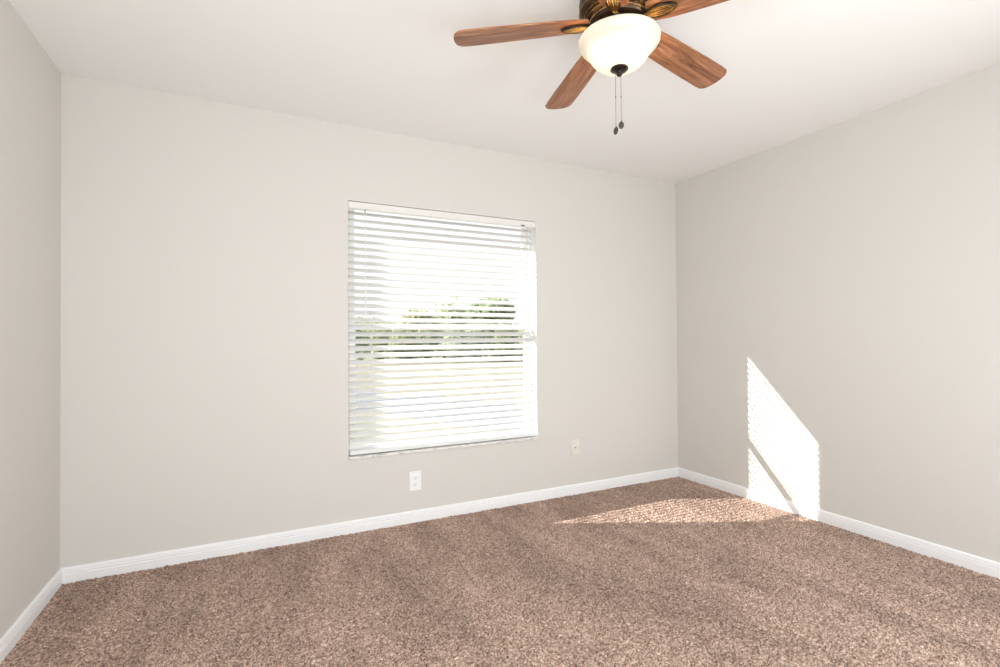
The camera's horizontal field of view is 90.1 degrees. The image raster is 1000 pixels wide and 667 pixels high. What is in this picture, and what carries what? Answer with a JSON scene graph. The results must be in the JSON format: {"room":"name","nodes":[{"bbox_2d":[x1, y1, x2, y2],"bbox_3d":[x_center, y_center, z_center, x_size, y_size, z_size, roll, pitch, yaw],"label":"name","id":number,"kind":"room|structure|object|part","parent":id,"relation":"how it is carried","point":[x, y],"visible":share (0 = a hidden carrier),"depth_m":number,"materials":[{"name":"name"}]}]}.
{"room":"empty bedroom","nodes":[
{"label":"empty bedroom","id":0,"kind":"room"},
{"bbox_2d":[0,0,60,637],"bbox_3d":[-1.345,-0.054,0.695,0.150,2.440,3.990,0,-1,-26],"label":"wall","id":1,"kind":"structure","parent":0,"point":[30,81],"depth_m":2.04,"materials":[{"name":"white paint"}]},
{"bbox_2d":[0,568,62,663],"bbox_3d":[-1.265,1.135,0.723,0.014,0.086,3.700,0,-1,-26],"label":"baseboard","id":2,"kind":"structure","parent":1,"relation":"attached to","point":[8,641],"depth_m":2.02,"materials":[{"name":"white paint"}]},
{"bbox_2d":[60,74,677,567],"bbox_3d":[-0.345,-0.031,3.341,3.995,2.440,0.140,0,-1,-26],"label":"wall","id":3,"kind":"structure","parent":0,"point":[204,325],"depth_m":2.80,"materials":[{"name":"white paint"}]},
{"bbox_2d":[61,467,677,583],"bbox_3d":[-0.302,1.157,3.258,3.995,0.086,0.014,0,-1,-26],"label":"baseboard","id":4,"kind":"structure","parent":3,"relation":"attached to","point":[94,570],"depth_m":2.91,"materials":[{"name":"white paint"}]},
{"bbox_2d":[409,471,420,490],"bbox_3d":[-0.534,0.930,3.150,0.077,0.120,0.008,0,-1,-26],"label":"electrical outlet","id":5,"kind":"object","parent":3,"relation":"attached to","point":[414,477],"visible":1,"depth_m":3.15,"materials":[{"name":"white plastic"}]},
{"bbox_2d":[348,208,537,459],"bbox_3d":[-0.348,-0.023,3.323,1.302,1.551,0.136,0,-1,-26],"label":"window","id":6,"kind":"structure","parent":3,"relation":"in","point":[398,452],"depth_m":3.27,"materials":[{"name":"white plastic"}]},
{"bbox_3d":[-0.375,-0.408,3.375,1.267,0.763,0.023,0,-1,-26],"label":"sash","id":7,"kind":"part","parent":6,"relation":"part of","materials":[{"name":"white plastic"}]},
{"bbox_3d":[-0.359,0.329,3.345,1.267,0.784,0.023,0,-1,-26],"label":"sash","id":8,"kind":"part","parent":6,"relation":"part of","materials":[{"name":"white plastic"}]},
{"bbox_2d":[348,201,534,454],"bbox_3d":[-0.338,-0.033,3.297,1.294,1.527,0.072,0,-1,-26],"label":"window blind","id":9,"kind":"object","parent":6,"relation":"attached to","point":[357,205],"visible":0.99,"depth_m":3.26,"materials":[{"name":"white plastic"}]},
{"bbox_3d":[-0.798,-0.020,3.077,0.002,1.471,0.055,0,-1,-26],"label":"ladder cord","id":10,"kind":"part","parent":9,"relation":"part of","materials":[{"name":"white fabric"}]},
{"bbox_3d":[-0.335,0.718,3.297,1.282,0.026,0.050,0,-1,-26],"label":"rail","id":11,"kind":"part","parent":9,"relation":"part of","materials":[{"name":"white plastic"}]},
{"bbox_3d":[-0.337,-0.020,3.306,0.002,1.471,0.055,0,-1,-26],"label":"ladder cord","id":12,"kind":"part","parent":9,"relation":"part of","materials":[{"name":"white fabric"}]},
{"bbox_3d":[0.124,-0.021,3.535,0.002,1.471,0.055,0,-1,-26],"label":"ladder cord","id":13,"kind":"part","parent":9,"relation":"part of","materials":[{"name":"white fabric"}]},
{"bbox_3d":[-0.331,0.744,3.291,1.300,0.017,0.082,0,-1,-26],"label":"sill","id":14,"kind":"part","parent":6,"relation":"part of","materials":[{"name":"paint"}]},
{"bbox_2d":[571,439,578,455],"bbox_3d":[0.558,0.842,3.689,0.070,0.115,0.016,0,-1,-26],"label":"outlet","id":15,"kind":"object","parent":3,"relation":"attached to","point":[574,443],"visible":1,"depth_m":3.69,"materials":[{"name":"white plastic"}]},
{"bbox_2d":[0,476,999,666],"bbox_3d":[0.520,1.220,1.603,4.295,0.127,3.990,0,-1,-26],"label":"floor","id":16,"kind":"structure","parent":0,"point":[675,571],"depth_m":2.21,"materials":[{"name":"carpet"}]},
{"bbox_2d":[9,0,999,183],"bbox_3d":[0.490,-1.350,1.658,4.295,0.150,4.050,0,-1,-26],"label":"ceiling","id":17,"kind":"structure","parent":0,"point":[796,69],"depth_m":2.35,"materials":[{"name":"white paint"}]},
{"bbox_2d":[454,0,728,134],"bbox_3d":[0.447,-0.996,1.836,1.138,0.554,1.147,0,-1,-26],"label":"ceiling fan","id":18,"kind":"object","parent":17,"relation":"hanging from","point":[617,37],"visible":1,"depth_m":1.78,"materials":[{"name":"brown wood"}]},
{"bbox_3d":[0.077,-1.097,1.821,0.493,0.060,0.131,0,-1,2],"label":"fan blade","id":19,"kind":"part","parent":18,"relation":"part of","materials":[{"name":"brown wood"}]},
{"bbox_3d":[0.334,-1.095,2.148,0.131,0.060,0.493,0,-1,-16],"label":"fan blade","id":20,"kind":"part","parent":18,"relation":"part of","materials":[{"name":"brown wood"}]},
{"bbox_3d":[0.309,-1.102,1.476,0.131,0.060,0.493,-1,-1,20],"label":"fan blade","id":21,"kind":"part","parent":18,"relation":"part of","materials":[{"name":"brown wood"}]},
{"bbox_3d":[0.418,-0.850,1.806,0.004,0.201,0.004,0,-1,-26],"label":"pull chain","id":22,"kind":"part","parent":18,"relation":"part of","materials":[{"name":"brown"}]},
{"bbox_3d":[0.431,-1.014,1.808,0.290,0.108,0.290,0,-1,-26],"label":"lamp shade","id":23,"kind":"part","parent":18,"relation":"part of","materials":[{"name":"white glass"}]},
{"bbox_3d":[0.709,-1.104,1.590,0.493,0.060,0.131,-1,-1,38],"label":"fan blade","id":24,"kind":"part","parent":18,"relation":"part of","materials":[{"name":"brown wood"}]},
{"bbox_3d":[0.724,-1.099,2.006,0.493,0.060,0.131,0,-1,-34],"label":"fan blade","id":25,"kind":"part","parent":18,"relation":"part of","materials":[{"name":"brown wood"}]},
{"bbox_2d":[675,63,999,562],"bbox_3d":[2.368,-0.058,2.539,0.150,2.440,3.990,0,-1,-26],"label":"wall","id":26,"kind":"structure","parent":0,"point":[838,285],"depth_m":2.90,"materials":[{"name":"white paint"}]},
{"bbox_2d":[678,467,999,578],"bbox_3d":[2.300,1.131,2.494,0.014,0.086,3.700,0,-1,-26],"label":"baseboard","id":27,"kind":"structure","parent":26,"relation":"attached to","point":[978,564],"depth_m":2.90,"materials":[{"name":"white paint"}]},
{"label":"outside","id":28,"kind":"structure","parent":0,"visible":0},
{"bbox_2d":[356,350,523,444],"bbox_3d":[-8.752,1.875,38.255,140.000,0.099,69.800,0,-1,-26],"label":"lawn","id":29,"kind":"structure","parent":28,"point":[435,350],"depth_m":16.45,"materials":[{"name":"green plant"}]},
{"bbox_2d":[355,330,370,359],"bbox_3d":[-8.793,0.674,29.735,2.281,2.395,2.155,0,-1,-26],"label":"shrub","id":30,"kind":"object","parent":29,"relation":"on","point":[358,337],"visible":0.07,"depth_m":29.39,"materials":[{"name":"green plant"}]},
{"bbox_2d":[359,323,389,359],"bbox_3d":[-8.163,0.614,33.152,2.288,2.573,2.226,0,-1,-26],"label":"shrub","id":31,"kind":"object","parent":29,"relation":"on","point":[373,337],"visible":0.35,"depth_m":32.67,"materials":[{"name":"green plant"}]},
{"bbox_2d":[355,316,395,331],"bbox_3d":[-10.775,0.273,40.650,5.186,3.474,4.676,0,-1,-26],"label":"tree","id":32,"kind":"object","parent":29,"relation":"on","point":[358,316],"visible":0.03,"depth_m":40.24,"materials":[{"name":"green plant"}]},
{"bbox_2d":[383,330,421,358],"bbox_3d":[-5.931,0.679,30.422,2.238,2.342,2.504,0,-1,-26],"label":"shrub","id":33,"kind":"object","parent":29,"relation":"on","point":[390,337],"visible":0.28,"depth_m":30.01,"materials":[{"name":"green plant"}]},
{"bbox_2d":[399,309,439,344],"bbox_3d":[-6.912,-0.150,43.343,4.122,4.291,4.563,0,-1,-26],"label":"tree","id":34,"kind":"object","parent":29,"relation":"on","point":[410,310],"visible":0.06,"depth_m":42.87,"materials":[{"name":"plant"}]},
{"bbox_2d":[416,323,443,358],"bbox_3d":[-4.899,0.584,33.809,2.189,2.660,2.359,0,-1,-26],"label":"shrub","id":35,"kind":"object","parent":29,"relation":"on","point":[417,337],"visible":0.27,"depth_m":33.46,"materials":[{"name":"green plant"}]},
{"bbox_2d":[434,297,468,337],"bbox_3d":[-4.806,-0.922,49.809,4.918,5.944,5.084,-1,-1,17],"label":"tree","id":36,"kind":"object","parent":29,"relation":"on","point":[456,298],"visible":0.19,"depth_m":48.78,"materials":[{"name":"green plant"}]},
{"bbox_2d":[436,330,473,357],"bbox_3d":[-2.748,0.633,30.869,2.305,2.400,2.671,0,-1,-26],"label":"shrub","id":37,"kind":"object","parent":29,"relation":"on","point":[442,330],"visible":0.3,"depth_m":30.34,"materials":[{"name":"green plant"}]},
{"bbox_2d":[465,323,495,356],"bbox_3d":[-1.455,0.564,34.064,2.390,2.589,2.262,0,-1,-26],"label":"shrub","id":38,"kind":"object","parent":29,"relation":"on","point":[475,343],"visible":0.28,"depth_m":33.81,"materials":[{"name":"green plant"}]},
{"bbox_2d":[465,298,517,355],"bbox_3d":[-0.644,-0.669,41.990,5.088,5.226,5.367,0,-1,-26],"label":"tree","id":39,"kind":"object","parent":29,"relation":"on","point":[484,299],"visible":0.29,"depth_m":41.07,"materials":[{"name":"green plant"}]},
{"bbox_2d":[488,324,522,361],"bbox_3d":[0.335,0.591,30.953,2.178,2.447,2.397,0,-1,-7],"label":"shrub","id":40,"kind":"object","parent":29,"relation":"on","point":[508,324],"visible":0.25,"depth_m":30.35,"materials":[{"name":"green plant"}]},
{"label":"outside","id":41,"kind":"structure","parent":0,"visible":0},
{"bbox_2d":[356,393,523,430],"bbox_3d":[-7.191,1.577,10.076,27.702,0.160,6.364,0,-1,3],"label":"path","id":42,"kind":"structure","parent":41,"point":[364,393],"depth_m":9.66,"materials":[{"name":"grey concrete"}]}
]}

